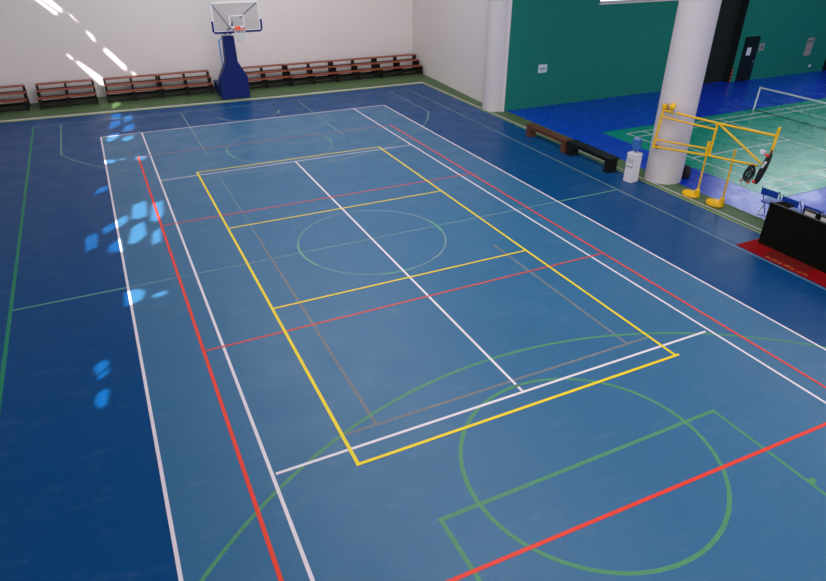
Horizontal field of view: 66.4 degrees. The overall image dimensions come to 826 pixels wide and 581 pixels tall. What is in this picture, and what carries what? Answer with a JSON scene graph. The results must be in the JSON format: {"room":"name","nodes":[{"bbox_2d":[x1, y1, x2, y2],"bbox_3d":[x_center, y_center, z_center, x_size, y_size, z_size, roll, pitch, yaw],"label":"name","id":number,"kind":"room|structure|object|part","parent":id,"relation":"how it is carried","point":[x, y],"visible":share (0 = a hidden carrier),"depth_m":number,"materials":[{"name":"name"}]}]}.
{"room":"sports hall","nodes":[
{"label":"sports hall","id":0,"kind":"room"},
{"bbox_2d":[0,0,411,103],"bbox_3d":[-9.148,-13.745,27.305,21.000,9.500,0.280,-13,33,-22],"label":"wall","id":1,"kind":"structure","parent":0,"point":[42,41],"depth_m":27.89,"materials":[{"name":"white paint"}]},
{"bbox_2d":[0,70,825,580],"bbox_3d":[12.904,-1.337,15.764,46.600,0.206,48.700,-13,33,-22],"label":"floor","id":2,"kind":"structure","parent":0,"point":[403,332],"depth_m":11.49,"materials":[{"name":"blue paint"}]},
{"bbox_2d":[0,84,29,111],"bbox_3d":[-16.757,-7.656,25.382,2.180,0.840,1.080,-13,33,-22],"label":"bench","id":3,"kind":"object","parent":2,"relation":"on","point":[26,103],"visible":1,"depth_m":25.49,"materials":[{"name":"red wood"}]},
{"bbox_3d":[-16.925,-8.178,25.485,2.180,0.040,0.300,-13,33,-22],"label":"seat","id":4,"kind":"part","parent":3,"relation":"part of","materials":[{"name":"red wood"}]},
{"bbox_3d":[-16.756,-7.829,25.282,2.180,0.040,0.300,-13,33,-22],"label":"seat","id":5,"kind":"part","parent":3,"relation":"part of","materials":[{"name":"red wood"}]},
{"bbox_3d":[-16.587,-7.470,25.084,2.180,0.040,0.300,-13,33,-22],"label":"seat","id":6,"kind":"part","parent":3,"relation":"part of","materials":[{"name":"red wood"}]},
{"bbox_3d":[-15.814,-7.865,25.795,0.080,0.795,1.050,-13,33,-22],"label":"frame","id":7,"kind":"part","parent":3,"relation":"part of","materials":[{"name":"paint"}]},
{"bbox_2d":[35,79,98,109],"bbox_3d":[-14.435,-8.213,26.359,2.180,0.840,1.080,-13,33,-22],"label":"bench","id":8,"kind":"object","parent":2,"relation":"on","point":[68,99],"visible":1,"depth_m":26.23,"materials":[{"name":"red wood"}]},
{"bbox_3d":[-15.382,-7.969,25.977,0.080,0.795,1.050,-13,33,-22],"label":"frame","id":9,"kind":"part","parent":8,"relation":"part of","materials":[{"name":"paint"}]},
{"bbox_3d":[-14.603,-8.735,26.462,2.180,0.040,0.300,-13,33,-22],"label":"seat","id":10,"kind":"part","parent":8,"relation":"part of","materials":[{"name":"red wood"}]},
{"bbox_3d":[-14.434,-8.385,26.259,2.180,0.040,0.300,-13,33,-22],"label":"seat","id":11,"kind":"part","parent":8,"relation":"part of","materials":[{"name":"red wood"}]},
{"bbox_3d":[-14.265,-8.027,26.061,2.180,0.040,0.300,-13,33,-22],"label":"seat","id":12,"kind":"part","parent":8,"relation":"part of","materials":[{"name":"red wood"}]},
{"bbox_3d":[-14.437,-8.195,26.375,0.080,0.795,1.050,-13,33,-22],"label":"frame","id":13,"kind":"part","parent":8,"relation":"part of","materials":[{"name":"paint"}]},
{"bbox_3d":[-13.492,-8.422,26.772,0.080,0.795,1.050,-13,33,-22],"label":"frame","id":14,"kind":"part","parent":8,"relation":"part of","materials":[{"name":"paint"}]},
{"bbox_2d":[103,74,162,102],"bbox_3d":[-12.104,-8.749,27.301,2.180,0.840,1.080,-13,33,-22],"label":"bench","id":15,"kind":"object","parent":2,"relation":"on","point":[158,92],"visible":1,"depth_m":27.19,"materials":[{"name":"red wood"}]},
{"bbox_3d":[-13.052,-8.505,26.919,0.080,0.795,1.050,-13,33,-22],"label":"frame","id":16,"kind":"part","parent":15,"relation":"part of","materials":[{"name":"paint"}]},
{"bbox_3d":[-12.273,-9.272,27.404,2.180,0.040,0.300,-13,33,-22],"label":"seat","id":17,"kind":"part","parent":15,"relation":"part of","materials":[{"name":"red wood"}]},
{"bbox_3d":[-12.104,-8.922,27.201,2.180,0.040,0.300,-13,33,-22],"label":"seat","id":18,"kind":"part","parent":15,"relation":"part of","materials":[{"name":"red wood"}]},
{"bbox_3d":[-12.107,-8.732,27.317,0.080,0.795,1.050,-13,33,-22],"label":"frame","id":19,"kind":"part","parent":15,"relation":"part of","materials":[{"name":"paint"}]},
{"bbox_3d":[-11.935,-8.563,27.003,2.180,0.040,0.300,-13,33,-22],"label":"seat","id":20,"kind":"part","parent":15,"relation":"part of","materials":[{"name":"red wood"}]},
{"bbox_3d":[-11.162,-8.958,27.714,0.080,0.795,1.050,-13,33,-22],"label":"frame","id":21,"kind":"part","parent":15,"relation":"part of","materials":[{"name":"paint"}]},
{"bbox_2d":[157,70,214,97],"bbox_3d":[-10.107,-9.217,28.123,2.180,0.840,1.080,-13,33,-22],"label":"bench","id":22,"kind":"object","parent":2,"relation":"on","point":[209,83],"visible":0.99,"depth_m":28.01,"materials":[{"name":"red wood"}]},
{"bbox_3d":[-11.054,-8.973,27.740,0.080,0.795,1.050,-13,33,-22],"label":"frame","id":23,"kind":"part","parent":22,"relation":"part of","materials":[{"name":"paint"}]},
{"bbox_3d":[-10.275,-9.739,28.225,2.180,0.040,0.300,-13,33,-22],"label":"seat","id":24,"kind":"part","parent":22,"relation":"part of","materials":[{"name":"red wood"}]},
{"bbox_3d":[-10.106,-9.390,28.022,2.180,0.040,0.300,-13,33,-22],"label":"seat","id":25,"kind":"part","parent":22,"relation":"part of","materials":[{"name":"red wood"}]},
{"bbox_3d":[-10.109,-9.199,28.138,0.080,0.795,1.050,-13,33,-22],"label":"frame","id":26,"kind":"part","parent":22,"relation":"part of","materials":[{"name":"paint"}]},
{"bbox_3d":[-9.937,-9.031,27.825,2.180,0.040,0.300,-13,33,-22],"label":"seat","id":27,"kind":"part","parent":22,"relation":"part of","materials":[{"name":"red wood"}]},
{"bbox_3d":[-9.164,-9.426,28.535,0.080,0.795,1.050,-13,33,-22],"label":"frame","id":28,"kind":"part","parent":22,"relation":"part of","materials":[{"name":"paint"}]},
{"bbox_2d":[210,1,262,99],"bbox_3d":[-7.498,-10.018,26.377,1.960,4.000,4.082,-13,33,-22],"label":"stand","id":29,"kind":"object","parent":2,"relation":"on","point":[232,82],"visible":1,"depth_m":26.77,"materials":[{"name":"blue plastic"}]},
{"bbox_3d":[-6.874,-10.642,24.539,1.840,1.070,0.047,-13,33,-22],"label":"frame","id":30,"kind":"part","parent":29,"relation":"part of","materials":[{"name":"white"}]},
{"bbox_3d":[-6.903,-10.472,24.704,0.280,0.430,0.050,-13,33,-22],"label":"mounting plate","id":31,"kind":"part","parent":29,"relation":"part of","materials":[{"name":"white metal"}]},
{"bbox_2d":[242,64,290,88],"bbox_3d":[-6.939,-9.954,29.417,2.180,0.840,1.080,-13,33,-22],"label":"bench","id":32,"kind":"object","parent":2,"relation":"on","point":[264,81],"visible":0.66,"depth_m":29.39,"materials":[{"name":"red wood"}]},
{"bbox_3d":[-7.108,-10.476,29.519,2.180,0.040,0.300,-13,33,-22],"label":"seat","id":33,"kind":"part","parent":32,"relation":"part of","materials":[{"name":"red wood"}]},
{"bbox_3d":[-6.941,-9.937,29.432,0.080,0.795,1.050,-13,33,-22],"label":"frame","id":34,"kind":"part","parent":32,"relation":"part of","materials":[{"name":"paint"}]},
{"bbox_3d":[-6.938,-10.127,29.317,2.180,0.040,0.300,-13,33,-22],"label":"seat","id":35,"kind":"part","parent":32,"relation":"part of","materials":[{"name":"red wood"}]},
{"bbox_3d":[-6.769,-9.768,29.119,2.180,0.040,0.300,-13,33,-22],"label":"seat","id":36,"kind":"part","parent":32,"relation":"part of","materials":[{"name":"red wood"}]},
{"bbox_3d":[-5.997,-10.163,29.830,0.080,0.795,1.050,-13,33,-22],"label":"frame","id":37,"kind":"part","parent":32,"relation":"part of","materials":[{"name":"paint"}]},
{"bbox_2d":[284,60,337,85],"bbox_3d":[-4.881,-10.414,30.225,2.256,0.840,1.080,-13,33,-22],"label":"bench","id":38,"kind":"object","parent":2,"relation":"on","point":[331,74],"visible":0.96,"depth_m":30.10,"materials":[{"name":"red wood"}]},
{"bbox_3d":[-5.861,-10.162,29.829,0.083,0.795,1.050,-13,33,-22],"label":"frame","id":39,"kind":"part","parent":38,"relation":"part of","materials":[{"name":"paint"}]},
{"bbox_3d":[-5.049,-10.936,30.328,2.256,0.040,0.300,-13,33,-22],"label":"seat","id":40,"kind":"part","parent":38,"relation":"part of","materials":[{"name":"red wood"}]},
{"bbox_3d":[-4.880,-10.587,30.125,2.256,0.040,0.300,-13,33,-22],"label":"seat","id":41,"kind":"part","parent":38,"relation":"part of","materials":[{"name":"red wood"}]},
{"bbox_3d":[-4.883,-10.396,30.241,0.083,0.795,1.050,-13,33,-22],"label":"frame","id":42,"kind":"part","parent":38,"relation":"part of","materials":[{"name":"paint"}]},
{"bbox_3d":[-4.711,-10.228,29.927,2.256,0.040,0.300,-13,33,-22],"label":"seat","id":43,"kind":"part","parent":38,"relation":"part of","materials":[{"name":"red wood"}]},
{"bbox_3d":[-3.905,-10.631,30.652,0.083,0.795,1.050,-13,33,-22],"label":"frame","id":44,"kind":"part","parent":38,"relation":"part of","materials":[{"name":"paint"}]},
{"bbox_2d":[330,57,380,81],"bbox_3d":[-2.820,-10.885,31.054,2.256,0.840,1.080,-13,33,-22],"label":"bench","id":45,"kind":"object","parent":2,"relation":"on","point":[374,69],"visible":0.94,"depth_m":30.96,"materials":[{"name":"red wood"}]},
{"bbox_3d":[-3.801,-10.634,30.658,0.083,0.795,1.050,-13,33,-22],"label":"frame","id":46,"kind":"part","parent":45,"relation":"part of","materials":[{"name":"paint"}]},
{"bbox_3d":[-2.989,-11.408,31.156,2.256,0.040,0.300,-13,33,-22],"label":"seat","id":47,"kind":"part","parent":45,"relation":"part of","materials":[{"name":"red wood"}]},
{"bbox_3d":[-2.819,-11.058,30.953,2.256,0.040,0.300,-13,33,-22],"label":"seat","id":48,"kind":"part","parent":45,"relation":"part of","materials":[{"name":"red wood"}]},
{"bbox_3d":[-2.822,-10.868,31.069,0.083,0.795,1.050,-13,33,-22],"label":"frame","id":49,"kind":"part","parent":45,"relation":"part of","materials":[{"name":"paint"}]},
{"bbox_3d":[-2.650,-10.700,30.756,2.256,0.040,0.300,-13,33,-22],"label":"seat","id":50,"kind":"part","parent":45,"relation":"part of","materials":[{"name":"red wood"}]},
{"bbox_3d":[-1.844,-11.103,31.481,0.083,0.795,1.050,-13,33,-22],"label":"frame","id":51,"kind":"part","parent":45,"relation":"part of","materials":[{"name":"paint"}]},
{"bbox_2d":[374,54,422,77],"bbox_3d":[-0.751,-11.359,31.886,2.256,0.840,1.080,-13,33,-22],"label":"bench","id":52,"kind":"object","parent":2,"relation":"on","point":[416,68],"visible":0.97,"depth_m":31.79,"materials":[{"name":"red wood"}]},
{"bbox_3d":[-1.731,-11.107,31.490,0.083,0.795,1.050,-13,33,-22],"label":"frame","id":53,"kind":"part","parent":52,"relation":"part of","materials":[{"name":"paint"}]},
{"bbox_3d":[-0.919,-11.882,31.989,2.256,0.040,0.300,-13,33,-22],"label":"seat","id":54,"kind":"part","parent":52,"relation":"part of","materials":[{"name":"red wood"}]},
{"bbox_3d":[-0.750,-11.532,31.786,2.256,0.040,0.300,-13,33,-22],"label":"seat","id":55,"kind":"part","parent":52,"relation":"part of","materials":[{"name":"red wood"}]},
{"bbox_3d":[-0.753,-11.342,31.901,0.083,0.795,1.050,-13,33,-22],"label":"frame","id":56,"kind":"part","parent":52,"relation":"part of","materials":[{"name":"paint"}]},
{"bbox_3d":[-0.581,-11.174,31.588,2.256,0.040,0.300,-13,33,-22],"label":"seat","id":57,"kind":"part","parent":52,"relation":"part of","materials":[{"name":"red wood"}]},
{"bbox_3d":[0.225,-11.576,32.313,0.083,0.795,1.050,-13,33,-22],"label":"frame","id":58,"kind":"part","parent":52,"relation":"part of","materials":[{"name":"paint"}]},
{"bbox_2d":[526,123,571,152],"bbox_3d":[4.688,-5.307,21.924,0.330,0.420,2.280,-13,33,-22],"label":"bench","id":59,"kind":"object","parent":2,"relation":"on","point":[532,128],"visible":0.88,"depth_m":21.74,"materials":[{"name":"brown wood"}]},
{"bbox_3d":[4.252,-5.739,22.714,0.290,0.370,0.230,-13,33,-22],"label":"leg","id":60,"kind":"part","parent":59,"relation":"part of","materials":[{"name":"brown wood"}]},
{"bbox_3d":[4.689,-5.467,21.831,0.330,0.050,2.280,-13,33,-22],"label":"seat","id":61,"kind":"part","parent":59,"relation":"part of","materials":[{"name":"brown wood"}]},
{"bbox_3d":[5.124,-4.832,21.159,0.290,0.370,0.230,-13,33,-22],"label":"leg","id":62,"kind":"part","parent":59,"relation":"part of","materials":[{"name":"brown wood"}]},
{"bbox_2d":[565,139,619,172],"bbox_3d":[5.698,-4.309,20.184,0.400,0.450,2.110,-13,33,-22],"label":"bench","id":63,"kind":"object","parent":2,"relation":"on","point":[573,147],"visible":1,"depth_m":19.86,"materials":[{"name":"black paint"}]},
{"bbox_3d":[5.699,-4.482,20.084,0.380,0.050,2.110,-13,33,-22],"label":"seat","id":64,"kind":"part","parent":63,"relation":"part of","materials":[{"name":"black paint"}]},
{"bbox_2d":[623,151,642,182],"bbox_3d":[6.456,-3.640,18.609,0.358,0.880,0.310,-18,35,-28],"label":"water dispenser","id":65,"kind":"object","parent":2,"relation":"on","point":[633,162],"visible":0.94,"depth_m":18.51,"materials":[{"name":"white plastic"}]},
{"bbox_3d":[6.352,-3.753,18.465,0.009,0.280,0.240,-18,35,-28],"label":"tap panel","id":66,"kind":"part","parent":65,"relation":"part of","materials":[{"name":"grey plastic"}]},
{"bbox_2d":[632,137,642,152],"bbox_3d":[6.483,-4.206,18.299,0.270,0.410,0.270,-13,33,-22],"label":"water bottle","id":67,"kind":"object","parent":65,"relation":"on","point":[637,142],"visible":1,"depth_m":18.19,"materials":[{"name":"blue plastic"}]},
{"bbox_2d":[508,112,764,220],"bbox_3d":[12.293,1.510,10.651,0.060,0.012,38.700,-13,33,-22],"label":"trim","id":68,"kind":"structure","parent":2,"relation":"on","point":[508,112],"depth_m":18.43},
{"bbox_2d":[682,165,690,178],"bbox_3d":[8.227,-3.569,18.979,0.224,0.400,0.280,-13,33,-22],"label":"sports bag","id":69,"kind":"object","parent":2,"relation":"on","point":[686,173],"visible":0.95,"depth_m":18.90,"materials":[{"name":"black fabric"}]},
{"bbox_2d":[682,156,706,197],"bbox_3d":[7.856,-3.375,17.463,0.416,1.585,0.530,-13,33,-22],"label":"pole stand","id":70,"kind":"object","parent":2,"relation":"on","point":[689,193],"visible":0.86,"depth_m":17.62,"materials":[{"name":"yellow metal"}]},
{"bbox_2d":[694,189,700,197],"bbox_3d":[7.939,-2.723,17.639,0.140,0.240,0.140,-13,33,-22],"label":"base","id":71,"kind":"object","parent":70,"relation":"attached to","point":[697,191],"depth_m":17.60,"materials":[{"name":"yellow metal"}]},
{"bbox_2d":[705,150,736,207],"bbox_3d":[8.259,-3.037,16.883,0.416,1.585,0.530,-13,33,-22],"label":"pole stand","id":72,"kind":"object","parent":2,"relation":"on","point":[713,202],"visible":1,"depth_m":17.02,"materials":[{"name":"yellow metal"}]},
{"bbox_2d":[719,198,724,206],"bbox_3d":[8.341,-2.384,17.059,0.140,0.240,0.140,-13,33,-22],"label":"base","id":73,"kind":"object","parent":72,"relation":"attached to","point":[722,200],"depth_m":17.01,"materials":[{"name":"yellow metal"}]},
{"bbox_2d":[755,186,780,216],"bbox_3d":[9.274,-2.267,16.309,0.541,0.856,0.486,-18,35,-28],"label":"folding chair","id":74,"kind":"object","parent":2,"relation":"on","point":[764,191],"visible":0.7,"depth_m":16.14,"materials":[{"name":"blue plastic"}]},
{"bbox_3d":[9.061,-2.472,16.031,0.030,0.170,0.440,-18,35,-28],"label":"backrest","id":75,"kind":"part","parent":74,"relation":"part of","materials":[{"name":"blue plastic"}]},
{"bbox_3d":[9.299,-2.289,16.315,0.420,0.030,0.420,-18,35,-28],"label":"seat","id":76,"kind":"part","parent":74,"relation":"part of","materials":[{"name":"blue plastic"}]},
{"bbox_2d":[736,239,825,287],"bbox_3d":[9.059,-0.612,14.276,1.560,0.014,2.880,-13,33,-22],"label":"floor mat","id":77,"kind":"object","parent":2,"relation":"on","point":[806,271],"visible":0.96,"depth_m":14.34,"materials":[{"name":"red fabric"}]},
{"bbox_3d":[8.546,-0.672,14.365,0.350,0.002,1.040,-13,33,-22],"label":"dull panel","id":78,"kind":"part","parent":77,"relation":"part of","materials":[{"name":"red rubber"}]},
{"bbox_2d":[758,201,825,272],"bbox_3d":[9.140,-1.046,13.979,0.532,1.039,2.740,-13,33,-22],"label":"board","id":79,"kind":"object","parent":77,"relation":"on","point":[801,237],"visible":1,"depth_m":14.30,"materials":[{"name":"black fabric"}]},
{"bbox_2d":[778,202,794,207],"bbox_3d":[8.627,-1.972,14.688,0.440,0.030,0.250,-13,33,-22],"label":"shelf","id":80,"kind":"object","parent":79,"relation":"attached to","point":[788,205],"depth_m":14.67,"materials":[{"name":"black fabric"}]},
{"bbox_3d":[9.463,-1.115,14.351,0.400,0.787,1.500,-13,33,-22],"label":"side table","id":81,"kind":"object","parent":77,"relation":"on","visible":0},
{"bbox_2d":[803,208,820,218],"bbox_3d":[9.144,-1.747,14.485,0.140,0.170,0.340,-13,33,-22],"label":"display","id":82,"kind":"object","parent":81,"relation":"on","point":[807,211],"visible":0.7,"depth_m":14.41,"materials":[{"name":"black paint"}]},
{"bbox_2d":[819,214,825,221],"bbox_3d":[9.318,-1.566,14.174,0.140,0.170,0.340,-13,33,-22],"label":"display","id":83,"kind":"object","parent":81,"relation":"on","point":[822,217],"visible":0.71,"depth_m":14.21,"materials":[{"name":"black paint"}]},
{"bbox_2d":[750,87,825,128],"bbox_3d":[15.593,-6.226,23.086,0.314,0.932,7.645,-13,33,-22],"label":"net","id":84,"kind":"object","parent":2,"relation":"on","point":[760,88],"visible":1,"depth_m":24.80,"materials":[{"name":"white fabric"}]},
{"bbox_3d":[14.124,-7.884,25.929,0.095,0.932,0.070,10,32,16],"label":"post","id":85,"kind":"part","parent":84,"relation":"part of","materials":[{"name":"white metal"}]},
{"bbox_2d":[782,195,802,212],"bbox_3d":[9.507,-1.956,15.775,0.541,0.856,0.486,-13,33,-22],"label":"folding chair","id":86,"kind":"object","parent":2,"relation":"on","point":[785,199],"visible":0.36,"depth_m":15.52,"materials":[{"name":"blue plastic"}]},
{"bbox_3d":[9.278,-2.174,15.520,0.030,0.170,0.440,-13,33,-22],"label":"backrest","id":87,"kind":"part","parent":86,"relation":"part of","materials":[{"name":"blue plastic"}]},
{"bbox_3d":[9.534,-1.976,15.778,0.420,0.030,0.420,-13,33,-22],"label":"seat","id":88,"kind":"part","parent":86,"relation":"part of","materials":[{"name":"blue plastic"}]},
{"bbox_2d":[802,204,823,213],"bbox_3d":[9.723,-1.662,15.271,0.541,0.856,0.486,-13,33,-22],"label":"folding chair","id":89,"kind":"object","parent":2,"relation":"on","point":[805,205],"visible":0.26,"depth_m":14.98,"materials":[{"name":"blue plastic"}]},
{"bbox_2d":[412,0,487,101],"bbox_3d":[1.794,-13.824,27.528,0.319,9.500,9.039,-11,32,-19],"label":"wall","id":90,"kind":"structure","parent":0,"point":[449,36],"depth_m":28.55,"materials":[{"name":"white paint"}]},
{"bbox_2d":[482,0,508,111],"bbox_3d":[3.403,-11.654,23.804,1.040,9.500,1.040,-13,33,-22],"label":"pillar","id":91,"kind":"structure","parent":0,"point":[497,16],"depth_m":24.72,"materials":[{"name":"white paint"}]},
{"bbox_2d":[504,0,825,110],"bbox_3d":[15.046,-14.796,29.306,26.280,9.500,2.305,-13,33,-22],"label":"wall","id":92,"kind":"structure","parent":0,"point":[590,50],"depth_m":26.94,"materials":[{"name":"teal paint"}]},
{"bbox_2d":[501,0,511,111],"bbox_3d":[3.609,-11.492,23.526,0.110,9.500,0.360,-13,33,-22],"label":"trim","id":93,"kind":"structure","parent":92,"relation":"attached to","point":[510,1],"depth_m":24.66,"materials":[{"name":"white paint"}]},
{"bbox_2d":[538,64,546,72],"bbox_3d":[5.278,-9.034,25.699,0.420,0.320,0.024,-13,33,-22],"label":"wall sign","id":94,"kind":"object","parent":92,"relation":"attached to","point":[542,68],"visible":1,"depth_m":25.68,"materials":[{"name":"white paper"}]},
{"bbox_2d":[600,0,644,2],"bbox_3d":[10.018,-13.021,26.239,5.620,1.730,0.100,-13,33,-22],"label":"window","id":95,"kind":"structure","parent":92,"relation":"in","point":[615,0],"depth_m":25.98,"materials":[{"name":"white paint"}]},
{"bbox_2d":[599,0,675,4],"bbox_3d":[10.066,-12.197,26.593,5.720,0.050,0.140,-13,33,-22],"label":"trim","id":96,"kind":"structure","parent":92,"relation":"attached to","point":[645,0],"depth_m":26.14,"materials":[{"name":"white paint"}]},
{"bbox_2d":[703,0,741,82],"bbox_3d":[14.121,-14.151,28.189,2.530,9.500,0.080,-13,33,-22],"label":"door","id":97,"kind":"structure","parent":92,"relation":"in","point":[729,11],"depth_m":29.79,"materials":[{"name":"paint"}]},
{"bbox_2d":[735,36,760,81],"bbox_3d":[16.206,-11.182,30.510,0.960,2.050,0.120,-13,33,-22],"label":"door","id":98,"kind":"structure","parent":92,"relation":"in","point":[751,44],"depth_m":30.48,"materials":[{"name":"paint"}]},
{"bbox_2d":[758,43,764,50],"bbox_3d":[16.899,-11.801,30.596,0.340,0.320,0.030,-13,33,-22],"label":"wall box","id":99,"kind":"object","parent":92,"relation":"attached to","point":[761,46],"visible":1,"depth_m":30.58,"materials":[{"name":"grey plastic"}]},
{"bbox_2d":[803,38,814,55],"bbox_3d":[20.119,-12.384,32.063,0.500,0.840,0.026,-13,33,-22],"label":"notice board","id":100,"kind":"object","parent":92,"relation":"attached to","point":[808,48],"visible":1,"depth_m":32.06,"materials":[{"name":"white paper"}]},
{"bbox_2d":[644,0,721,184],"bbox_3d":[7.543,-7.486,16.658,1.040,9.500,1.040,-13,33,-22],"label":"pillar","id":101,"kind":"structure","parent":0,"point":[695,23],"depth_m":17.26,"materials":[{"name":"white paint"}]},
{"bbox_2d":[652,103,780,170],"bbox_3d":[7.770,-3.975,16.527,0.265,1.541,3.745,-13,33,-22],"label":"frame","id":102,"kind":"object","parent":101,"relation":"attached to","point":[672,106],"visible":0.99,"depth_m":16.54,"materials":[{"name":"yellow metal"}]},
{"bbox_3d":[6.978,-4.655,17.922,0.069,1.276,0.179,-13,33,-22],"label":"mounting post","id":103,"kind":"part","parent":102,"relation":"part of","materials":[{"name":"yellow metal"}]},
{"bbox_3d":[7.131,-5.030,17.345,0.190,0.240,0.190,-13,33,-22],"label":"clamp knob","id":104,"kind":"part","parent":102,"relation":"part of","materials":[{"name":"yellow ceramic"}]},
{"bbox_3d":[7.361,-4.031,17.369,0.051,0.301,1.877,-13,33,-22],"label":"rail","id":105,"kind":"part","parent":102,"relation":"part of","materials":[{"name":"yellow metal"}]},
{"bbox_3d":[7.391,-4.521,17.017,0.051,0.161,1.863,-13,33,-22],"label":"rail","id":106,"kind":"part","parent":102,"relation":"part of","materials":[{"name":"yellow metal"}]},
{"bbox_3d":[7.687,-3.605,16.836,0.059,0.529,3.378,-13,33,-22],"label":"rail","id":107,"kind":"part","parent":102,"relation":"part of","materials":[{"name":"yellow metal"}]},
{"bbox_3d":[7.798,-3.911,16.398,0.063,0.862,0.093,-13,33,-22],"label":"hinge post","id":108,"kind":"part","parent":102,"relation":"part of","materials":[{"name":"yellow metal"}]},
{"bbox_3d":[7.761,-4.340,16.241,0.059,0.259,3.493,-13,33,-22],"label":"rail","id":109,"kind":"part","parent":102,"relation":"part of","materials":[{"name":"yellow metal"}]},
{"bbox_2d":[740,164,755,187],"bbox_3d":[8.233,-2.816,15.548,0.200,0.620,0.323,-13,33,-22],"label":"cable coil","id":110,"kind":"object","parent":102,"relation":"hanging from","point":[745,177],"visible":1,"depth_m":15.48,"materials":[{"name":"black rubber"}]},
{"bbox_2d":[752,149,772,183],"bbox_3d":[8.424,-2.957,15.183,0.264,0.876,0.272,-13,33,-22],"label":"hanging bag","id":111,"kind":"object","parent":102,"relation":"hanging from","point":[766,162],"visible":1,"depth_m":15.09,"materials":[{"name":"black fabric"}]},
{"bbox_3d":[8.529,-3.354,14.977,0.069,1.053,0.109,-13,33,-22],"label":"post","id":112,"kind":"part","parent":102,"relation":"part of","materials":[{"name":"yellow metal"}]}
]}

